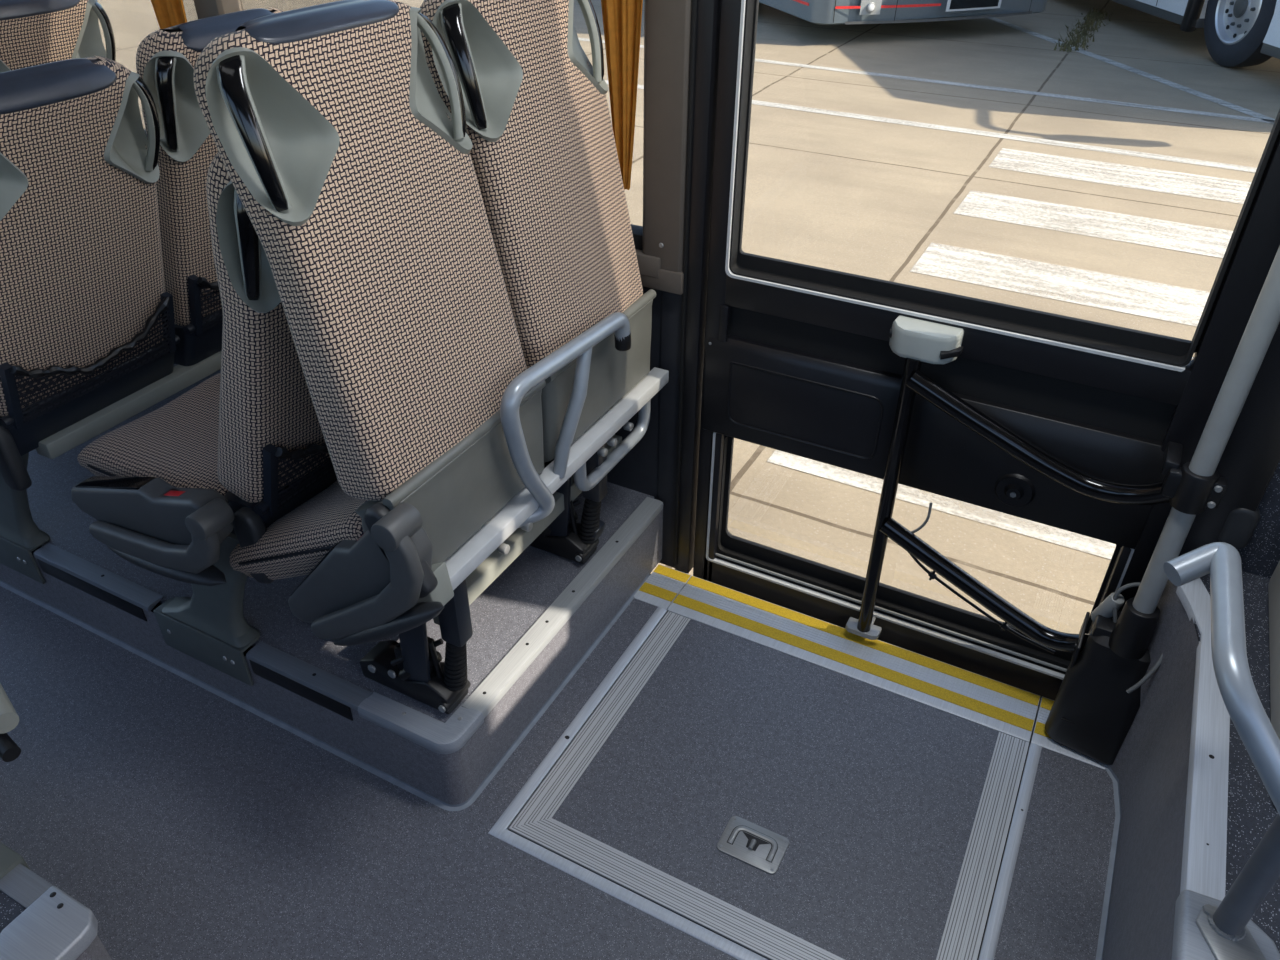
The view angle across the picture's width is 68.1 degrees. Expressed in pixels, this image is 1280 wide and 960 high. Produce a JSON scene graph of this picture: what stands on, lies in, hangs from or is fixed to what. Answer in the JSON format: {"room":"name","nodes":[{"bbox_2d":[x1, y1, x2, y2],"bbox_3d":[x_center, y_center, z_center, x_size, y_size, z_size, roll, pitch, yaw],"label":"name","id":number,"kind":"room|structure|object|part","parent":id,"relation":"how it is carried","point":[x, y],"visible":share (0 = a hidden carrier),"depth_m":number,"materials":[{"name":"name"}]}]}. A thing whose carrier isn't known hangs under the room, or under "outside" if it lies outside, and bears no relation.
{"room":"vehicle interior","nodes":[
{"label":"vehicle interior","id":0,"kind":"room"},
{"bbox_2d":[0,683,20,761],"bbox_3d":[-1.106,0.367,1.584,0.075,0.079,0.270,-29,45,-35],"label":"armrest end","id":1,"kind":"object","parent":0,"point":[9,719],"visible":1,"depth_m":1.53,"materials":[{"name":"grey plastic"}]},
{"bbox_3d":[-1.103,0.339,1.592,0.040,0.043,0.240,-29,45,-35],"label":"arm","id":2,"kind":"part","parent":1,"relation":"part of","materials":[{"name":"grey plastic"}]},
{"bbox_2d":[0,891,24,932],"bbox_3d":[-2.840,0.469,1.841,3.840,0.019,1.127,17,39,22],"label":"floor","id":3,"kind":"structure","parent":0,"point":[9,909],"depth_m":1.52,"materials":[{"name":"carpet"}]},
{"bbox_2d":[0,842,30,879],"bbox_3d":[-1.296,0.596,1.688,0.555,0.066,0.067,17,39,22],"label":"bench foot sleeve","id":4,"kind":"object","parent":3,"relation":"on","point":[9,859],"visible":0.43,"depth_m":1.59,"materials":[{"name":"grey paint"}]},
{"bbox_2d":[0,863,53,908],"bbox_3d":[-1.041,0.670,1.578,0.170,0.034,0.047,17,39,22],"label":"strip","id":5,"kind":"object","parent":3,"relation":"on","point":[21,884],"visible":0.52,"depth_m":1.55,"materials":[{"name":"metal"}]},
{"bbox_2d":[0,886,97,959],"bbox_3d":[-0.967,0.753,1.458,0.122,0.037,0.238,17,39,22],"label":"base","id":6,"kind":"object","parent":3,"relation":"on","point":[56,926],"visible":1,"depth_m":1.49,"materials":[{"name":"metal"}]},
{"bbox_2d":[76,935,111,959],"bbox_3d":[-2.837,0.563,1.909,3.845,0.247,1.132,17,39,22],"label":"wall","id":7,"kind":"structure","parent":0,"point":[96,950],"depth_m":1.56,"materials":[{"name":"plastic"}]},
{"bbox_2d":[0,509,662,804],"bbox_3d":[-1.792,-0.135,2.958,3.713,0.188,0.943,17,39,22],"label":"platform side","id":8,"kind":"structure","parent":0,"point":[452,778],"depth_m":2.14,"materials":[{"name":"plastic"}]},
{"bbox_2d":[33,543,163,620],"bbox_3d":[-1.299,0.248,2.279,0.410,0.061,0.045,17,39,22],"label":"strip","id":9,"kind":"object","parent":8,"relation":"attached to","point":[124,594],"visible":1,"depth_m":2.26,"materials":[{"name":"metal"}]},
{"bbox_3d":[-1.319,0.261,2.275,0.376,0.045,0.004,17,39,22],"label":"shadow panel","id":10,"kind":"part","parent":9,"relation":"part of","materials":[{"name":"black plastic"}]},
{"bbox_2d":[246,641,372,720],"bbox_3d":[-0.704,0.432,2.024,0.317,0.061,0.045,17,39,22],"label":"strip","id":11,"kind":"object","parent":8,"relation":"attached to","point":[323,688],"visible":1,"depth_m":2.01,"materials":[{"name":"metal"}]},
{"bbox_3d":[-0.724,0.445,2.019,0.283,0.045,0.004,17,39,22],"label":"shadow panel","id":12,"kind":"part","parent":11,"relation":"part of","materials":[{"name":"black plastic"}]},
{"bbox_2d":[0,573,649,810],"bbox_3d":[-1.813,-0.034,2.968,3.724,0.008,0.859,17,39,22],"label":"trim","id":13,"kind":"structure","parent":8,"relation":"attached to","point":[458,807],"depth_m":2.19,"materials":[{"name":"plastic"}]},
{"bbox_2d":[358,692,483,753],"bbox_3d":[-0.447,0.479,1.933,0.235,0.034,0.110,17,39,22],"label":"cap","id":14,"kind":"object","parent":8,"relation":"attached to","point":[439,737],"visible":1,"depth_m":1.90,"materials":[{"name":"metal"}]},
{"bbox_2d":[461,497,662,717],"bbox_3d":[-0.152,0.269,2.230,0.050,0.026,0.820,17,39,22],"label":"strip","id":15,"kind":"object","parent":8,"relation":"attached to","point":[519,658],"visible":1,"depth_m":2.16,"materials":[{"name":"metal"}]},
{"bbox_2d":[27,364,653,722],"bbox_3d":[-1.798,-0.228,2.917,3.683,0.012,0.913,17,39,22],"label":"floor","id":16,"kind":"structure","parent":0,"point":[502,614],"depth_m":2.23,"materials":[{"name":"plastic"}]},
{"bbox_2d":[0,0,115,72],"bbox_3d":[-1.809,-0.948,2.650,0.750,0.804,0.445,17,39,22],"label":"passenger seat","id":17,"kind":"object","parent":16,"relation":"on","point":[32,32],"visible":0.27,"depth_m":2.36,"materials":[{"name":"fabric"}]},
{"bbox_2d":[0,351,221,583],"bbox_3d":[-1.324,-0.166,2.597,0.467,0.460,0.914,17,39,22],"label":"rail","id":18,"kind":"object","parent":16,"relation":"on","point":[19,534],"visible":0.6,"depth_m":2.31,"materials":[{"name":"grey plastic"}]},
{"bbox_2d":[0,55,179,490],"bbox_3d":[-1.423,-0.453,2.022,0.762,0.844,0.570,17,39,22],"label":"passenger seat","id":19,"kind":"object","parent":18,"relation":"on","point":[87,324],"visible":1,"depth_m":1.93,"materials":[{"name":"fabric"}]},
{"bbox_3d":[-1.296,-0.172,1.955,0.072,0.158,0.018,16,38,24],"label":"pocket frame","id":20,"kind":"part","parent":19,"relation":"part of","materials":[{"name":"black plastic"}]},
{"bbox_3d":[-1.113,-0.370,2.237,0.072,0.158,0.018,16,38,24],"label":"pocket frame","id":21,"kind":"part","parent":19,"relation":"part of","materials":[{"name":"black plastic"}]},
{"bbox_2d":[136,7,284,365],"bbox_3d":[-1.169,-0.748,2.376,0.738,0.812,0.445,17,39,22],"label":"passenger seat","id":22,"kind":"object","parent":18,"relation":"on","point":[166,58],"visible":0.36,"depth_m":2.08,"materials":[{"name":"fabric"}]},
{"bbox_3d":[-1.065,-0.417,2.270,0.062,0.161,0.018,17,39,22],"label":"pocket frame","id":23,"kind":"part","parent":22,"relation":"part of","materials":[{"name":"black plastic"}]},
{"bbox_2d":[153,533,259,685],"bbox_3d":[-0.688,0.031,2.324,0.467,0.460,0.914,17,39,22],"label":"seat leg","id":24,"kind":"object","parent":16,"relation":"on","point":[210,627],"visible":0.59,"depth_m":2.08,"materials":[{"name":"grey plastic"}]},
{"bbox_2d":[71,152,336,585],"bbox_3d":[-0.808,-0.281,1.800,0.738,0.849,0.570,17,39,22],"label":"passenger seat","id":25,"kind":"object","parent":24,"relation":"on","point":[245,447],"visible":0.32,"depth_m":1.74,"materials":[{"name":"fabric"}]},
{"bbox_2d":[77,373,228,502],"bbox_3d":[-0.899,-0.080,2.088,0.458,0.112,0.430,17,39,22],"label":"cushion","id":26,"kind":"object","parent":25,"relation":"on","point":[176,443],"depth_m":1.99,"materials":[{"name":"fabric"}]},
{"bbox_3d":[-0.580,-0.316,1.717,0.283,0.680,0.432,17,39,22],"label":"backrest","id":27,"kind":"part","parent":25,"relation":"part of","materials":[{"name":"fabric"}]},
{"bbox_3d":[-0.674,0.002,1.730,0.062,0.161,0.018,17,39,22],"label":"pocket frame","id":28,"kind":"part","parent":25,"relation":"part of","materials":[{"name":"black plastic"}]},
{"bbox_2d":[360,367,668,713],"bbox_3d":[-0.275,0.077,2.090,0.316,0.447,0.914,17,39,22],"label":"frame","id":29,"kind":"object","parent":16,"relation":"on","point":[413,667],"visible":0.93,"depth_m":1.94,"materials":[{"name":"grey metal"}]},
{"bbox_2d":[193,0,545,645],"bbox_3d":[-0.464,-0.231,1.603,0.582,1.016,0.506,17,39,22],"label":"passenger seat","id":30,"kind":"object","parent":29,"relation":"on","point":[330,125],"visible":0.98,"depth_m":1.46,"materials":[{"name":"fabric"}]},
{"bbox_2d":[230,480,367,579],"bbox_3d":[-0.520,0.037,1.870,0.456,0.128,0.430,-15,22,39],"label":"cushion","id":31,"kind":"object","parent":30,"relation":"on","point":[295,543],"depth_m":1.72,"materials":[{"name":"fabric"}]},
{"bbox_3d":[-0.438,0.298,1.836,0.085,0.290,0.012,17,39,22],"label":"plate","id":32,"kind":"part","parent":29,"relation":"part of","materials":[{"name":"black metal"}]},
{"bbox_3d":[-0.430,0.373,1.913,0.143,0.143,0.085,17,39,22],"label":"latch lever","id":33,"kind":"part","parent":29,"relation":"part of","materials":[{"name":"black plastic"}]},
{"bbox_2d":[420,0,655,462],"bbox_3d":[-0.278,-0.494,1.977,0.482,1.016,0.445,17,39,22],"label":"passenger seat","id":34,"kind":"object","parent":29,"relation":"on","point":[544,156],"visible":0.85,"depth_m":1.78,"materials":[{"name":"fabric"}]},
{"bbox_3d":[-0.209,-0.016,2.018,0.090,0.055,0.820,17,39,22],"label":"slide rail","id":35,"kind":"part","parent":29,"relation":"part of","materials":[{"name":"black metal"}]},
{"bbox_3d":[-0.190,0.029,2.219,0.085,0.290,0.012,17,39,22],"label":"plate","id":36,"kind":"part","parent":29,"relation":"part of","materials":[{"name":"black metal"}]},
{"bbox_3d":[-0.181,0.104,2.296,0.143,0.143,0.085,17,39,22],"label":"latch lever","id":37,"kind":"part","parent":29,"relation":"part of","materials":[{"name":"black plastic"}]},
{"bbox_2d":[500,312,650,527],"bbox_3d":[-0.121,-0.139,1.966,0.105,0.436,0.614,17,39,22],"label":"grab rail","id":38,"kind":"object","parent":29,"relation":"attached to","point":[580,347],"visible":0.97,"depth_m":1.83,"materials":[{"name":"silver metal"}]},
{"bbox_2d":[32,547,1032,959],"bbox_3d":[-0.571,0.943,1.723,8.200,0.045,2.600,17,39,22],"label":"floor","id":39,"kind":"structure","parent":0,"point":[33,551],"depth_m":2.03,"materials":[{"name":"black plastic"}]},
{"bbox_2d":[634,564,691,609],"bbox_3d":[0.062,0.304,2.556,0.099,0.055,0.154,17,39,22],"label":"threshold","id":40,"kind":"object","parent":39,"relation":"on","point":[664,584],"visible":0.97,"depth_m":2.54,"materials":[{"name":"metal"}]},
{"bbox_2d":[508,611,1028,959],"bbox_3d":[0.300,0.658,2.033,0.906,0.042,0.736,17,39,22],"label":"ramp","id":41,"kind":"object","parent":39,"relation":"on","point":[894,812],"depth_m":1.99,"materials":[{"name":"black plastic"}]},
{"bbox_3d":[0.227,0.730,1.904,0.128,0.012,0.090,17,39,22],"label":"ramp pull handle","id":42,"kind":"part","parent":41,"relation":"part of","materials":[{"name":"silver metal"}]},
{"bbox_2d":[488,607,1041,959],"bbox_3d":[0.293,0.659,2.020,0.960,0.016,0.758,17,39,22],"label":"trim","id":43,"kind":"structure","parent":41,"relation":"on","point":[500,830],"depth_m":1.90,"materials":[{"name":"metal"}]},
{"bbox_2d":[667,576,1039,741],"bbox_3d":[0.508,0.442,2.364,0.906,0.055,0.154,17,39,22],"label":"threshold","id":44,"kind":"object","parent":39,"relation":"on","point":[1007,709],"visible":0.97,"depth_m":2.33,"materials":[{"name":"metal"}]},
{"bbox_2d":[845,246,1279,693],"bbox_3d":[0.805,-0.524,1.538,0.660,2.430,0.134,25,42,31],"label":"mechanism","id":45,"kind":"object","parent":44,"relation":"on","point":[1197,485],"visible":0.94,"depth_m":1.88,"materials":[{"name":"black metal"}]},
{"bbox_3d":[0.792,0.248,2.088,0.567,0.207,0.074,21,40,27],"label":"arm","id":46,"kind":"part","parent":45,"relation":"part of","materials":[{"name":"black metal"}]},
{"bbox_3d":[0.791,-0.071,1.864,0.566,0.180,0.073,21,40,27],"label":"arm","id":47,"kind":"part","parent":45,"relation":"part of","materials":[{"name":"black metal"}]},
{"bbox_2d":[1028,696,1107,769],"bbox_3d":[1.031,0.605,2.139,0.271,0.055,0.154,17,39,22],"label":"threshold","id":48,"kind":"object","parent":39,"relation":"on","point":[1039,736],"visible":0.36,"depth_m":2.12,"materials":[{"name":"metal"}]},
{"bbox_2d":[1045,611,1150,764],"bbox_3d":[1.012,0.441,2.053,0.175,0.309,0.166,23,41,28],"label":"motor cover","id":49,"kind":"object","parent":48,"relation":"on","point":[1092,713],"visible":0.8,"depth_m":2.01,"materials":[{"name":"black plastic"}]},
{"bbox_2d":[0,586,1114,959],"bbox_3d":[-0.607,0.940,1.637,8.200,0.030,2.445,17,39,22],"label":"floor","id":50,"kind":"structure","parent":0,"point":[191,824],"depth_m":1.91,"materials":[{"name":"plastic"}]},
{"bbox_2d":[607,248,1279,578],"bbox_3d":[-0.908,-0.491,2.801,6.000,1.000,0.080,17,39,22],"label":"wall","id":51,"kind":"structure","parent":0,"point":[637,470],"depth_m":2.27,"materials":[{"name":"grey plastic"}]},
{"bbox_2d":[97,0,197,130],"bbox_3d":[-2.245,-1.842,2.743,2.600,1.420,0.005,17,39,22],"label":"window","id":52,"kind":"structure","parent":51,"relation":"in","point":[131,21],"depth_m":2.62,"materials":[{"name":"clear glass"}]},
{"bbox_2d":[194,0,241,18],"bbox_3d":[-1.070,-1.413,2.246,0.106,1.494,0.078,17,39,22],"label":"pillar cover","id":53,"kind":"structure","parent":51,"relation":"attached to","point":[204,8],"depth_m":2.37,"materials":[{"name":"metal"}]},
{"bbox_2d":[240,0,341,10],"bbox_3d":[-0.475,-1.293,1.982,1.208,1.420,0.005,17,39,22],"label":"window","id":54,"kind":"structure","parent":51,"relation":"in","point":[284,5],"depth_m":2.34,"materials":[{"name":"clear glass"}]},
{"bbox_2d":[144,130,642,248],"bbox_3d":[-1.744,-1.097,2.921,4.100,0.033,0.054,17,39,22],"label":"trim","id":55,"kind":"structure","parent":51,"relation":"attached to","point":[637,230],"depth_m":2.15,"materials":[{"name":"plastic"}]},
{"bbox_2d":[635,249,660,277],"bbox_3d":[-1.762,-1.043,2.918,4.100,0.048,0.030,17,39,22],"label":"trim","id":56,"kind":"structure","parent":51,"relation":"attached to","point":[648,265],"depth_m":2.14,"materials":[{"name":"grey plastic"}]},
{"bbox_2d":[640,0,691,294],"bbox_3d":[0.066,-1.061,1.758,0.111,1.494,0.078,17,39,22],"label":"pillar cover","id":57,"kind":"structure","parent":51,"relation":"attached to","point":[667,23],"depth_m":1.96,"materials":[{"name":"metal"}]},
{"bbox_2d":[658,291,681,567],"bbox_3d":[0.090,-0.117,2.427,0.063,0.832,0.066,17,39,22],"label":"trim","id":58,"kind":"structure","parent":51,"relation":"attached to","point":[671,302],"depth_m":2.37,"materials":[{"name":"black plastic"}]},
{"bbox_2d":[673,0,696,565],"bbox_3d":[0.105,-0.706,1.954,0.010,2.300,0.018,17,39,22],"label":"trim","id":59,"kind":"structure","parent":51,"relation":"attached to","point":[694,2],"depth_m":2.09,"materials":[{"name":"black rubber"}]},
{"bbox_2d":[675,0,720,573],"bbox_3d":[0.141,-0.715,1.984,0.043,2.320,0.092,17,39,22],"label":"trim","id":60,"kind":"structure","parent":51,"relation":"attached to","point":[708,11],"depth_m":2.10,"materials":[{"name":"black paint"}]},
{"bbox_2d":[1178,322,1279,556],"bbox_3d":[1.135,-0.394,1.539,0.098,2.320,0.130,17,39,22],"label":"trim","id":61,"kind":"structure","parent":51,"relation":"attached to","point":[1250,458],"depth_m":1.71,"materials":[{"name":"black paint"}]},
{"bbox_2d":[1218,508,1259,549],"bbox_3d":[1.129,0.083,1.808,0.075,0.100,0.037,17,39,22],"label":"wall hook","id":62,"kind":"object","parent":51,"relation":"attached to","point":[1240,525],"visible":0.66,"depth_m":1.79,"materials":[{"name":"plastic"}]},
{"bbox_2d":[1102,579,1198,959],"bbox_3d":[1.765,1.401,0.560,2.938,0.483,2.640,17,39,22],"label":"wall","id":63,"kind":"structure","parent":0,"point":[1151,765],"depth_m":1.71,"materials":[{"name":"plastic"}]},
{"bbox_2d":[1096,765,1121,959],"bbox_3d":[0.760,0.938,1.613,0.065,0.010,1.292,15,38,20],"label":"trim","id":64,"kind":"structure","parent":63,"relation":"attached to","point":[1104,918],"depth_m":1.87,"materials":[{"name":"plastic"}]},
{"bbox_2d":[1194,571,1279,952],"bbox_3d":[1.767,1.210,0.424,2.936,0.019,2.640,17,39,22],"label":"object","id":65,"kind":"structure","parent":0,"point":[1251,811],"depth_m":1.45,"materials":[{"name":"plastic"}]},
{"bbox_2d":[1176,578,1229,900],"bbox_3d":[0.939,0.389,1.569,0.095,0.022,0.736,14,38,19],"label":"strip","id":66,"kind":"object","parent":65,"relation":"attached to","point":[1203,871],"visible":0.86,"depth_m":1.47,"materials":[{"name":"metal"}]},
{"bbox_2d":[1163,542,1279,959],"bbox_3d":[0.778,0.400,1.229,0.171,0.422,0.525,6,36,8],"label":"handrail","id":67,"kind":"object","parent":65,"relation":"on","point":[1205,927],"visible":1,"depth_m":1.22,"materials":[{"name":"metal"}]},
{"bbox_3d":[0.773,0.618,1.218,0.063,0.007,0.153,-1,35,-2],"label":"foot plate","id":68,"kind":"part","parent":67,"relation":"part of","materials":[{"name":"metal"}]},
{"bbox_3d":[0.777,0.486,1.183,0.035,0.255,0.035,17,39,22],"label":"post","id":69,"kind":"part","parent":67,"relation":"part of","materials":[{"name":"grey metal"}]},
{"bbox_2d":[1268,561,1279,739],"bbox_3d":[1.238,0.326,1.505,0.376,0.170,0.575,17,39,22],"label":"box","id":70,"kind":"object","parent":65,"relation":"on","point":[1274,583],"visible":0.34,"depth_m":1.65,"materials":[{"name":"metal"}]},
{"bbox_3d":[-0.893,-2.064,1.701,6.000,0.200,0.060,17,39,22],"label":"wall","id":71,"kind":"structure","parent":0,"visible":0},
{"bbox_2d":[151,0,186,28],"bbox_3d":[-1.203,-1.482,2.216,0.220,1.350,0.034,17,39,22],"label":"curtain","id":72,"kind":"object","parent":71,"relation":"hanging from","point":[169,13],"visible":0.16,"depth_m":2.41,"materials":[{"name":"fabric"}]},
{"bbox_2d":[601,0,642,189],"bbox_3d":[-0.036,-1.153,1.692,0.170,1.270,0.034,17,39,22],"label":"curtain","id":73,"kind":"object","parent":71,"relation":"hanging from","point":[622,19],"visible":0.94,"depth_m":1.91,"materials":[{"name":"fabric"}]},
{"bbox_2d":[693,0,1279,705],"bbox_3d":[0.624,-0.569,1.743,1.057,2.475,0.088,17,39,22],"label":"door","id":74,"kind":"structure","parent":71,"relation":"in","point":[799,359],"depth_m":2.01,"materials":[{"name":"black paint"}]},
{"bbox_3d":[0.365,-0.173,2.186,0.460,0.260,0.040,17,39,22],"label":"panel","id":75,"kind":"part","parent":74,"relation":"part of","materials":[{"name":"black paint"}]},
{"bbox_2d":[889,315,963,363],"bbox_3d":[0.574,-0.277,1.911,0.146,0.060,0.076,17,39,22],"label":"box","id":76,"kind":"object","parent":74,"relation":"attached to","point":[924,341],"visible":1,"depth_m":1.89,"materials":[{"name":"white plastic"}]},
{"bbox_3d":[0.799,-0.036,1.999,0.525,0.240,0.044,17,39,22],"label":"lock panel","id":77,"kind":"part","parent":74,"relation":"part of","materials":[{"name":"black plastic"}]},
{"label":"outside","id":78,"kind":"structure","parent":0,"visible":0},
{"bbox_2d":[392,0,1279,633],"bbox_3d":[11.693,-11.038,19.250,80.000,0.003,70.000,17,39,22],"label":"pavement","id":79,"kind":"structure","parent":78,"point":[1109,181],"depth_m":6.27,"materials":[{"name":"concrete"}]},
{"bbox_2d":[759,0,1046,24],"bbox_3d":[1.823,-8.438,12.881,2.955,3.000,9.217,-10,37,-15],"label":"bus","id":80,"kind":"object","parent":79,"relation":"on","point":[821,12],"visible":0.89,"depth_m":10.02,"materials":[{"name":"paint"}]},
{"bbox_2d":[859,0,881,14],"bbox_3d":[2.389,-4.951,9.761,0.225,0.290,0.012,-5,36,-8],"label":"lamp","id":81,"kind":"object","parent":80,"relation":"attached to","point":[866,7],"depth_m":9.80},
{"bbox_2d":[866,2,875,12],"bbox_3d":[2.388,-4.891,9.807,0.096,0.096,0.038,-10,37,-15],"label":"fog lamp","id":82,"kind":"object","parent":80,"relation":"attached to","point":[870,6],"depth_m":9.79,"materials":[{"name":"glass"}]},
{"bbox_3d":[3.555,-5.079,10.035,0.621,0.145,0.017,-12,37,-17],"label":"number plate","id":83,"kind":"part","parent":80,"relation":"part of","materials":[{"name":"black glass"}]},
{"bbox_2d":[1054,7,1113,51],"bbox_3d":[5.080,-5.184,10.827,0.447,0.090,2.773,17,39,22],"label":"weeds","id":84,"kind":"object","parent":79,"relation":"on","point":[1088,23],"visible":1,"depth_m":10.66,"materials":[{"name":"green plant"}]},
{"bbox_2d":[1110,0,1279,66],"bbox_3d":[6.621,-6.248,9.825,2.860,3.000,9.620,-2,35,-3],"label":"bus","id":85,"kind":"object","parent":79,"relation":"on","point":[1237,33],"visible":1,"depth_m":9.22,"materials":[{"name":"paint"}]}
]}

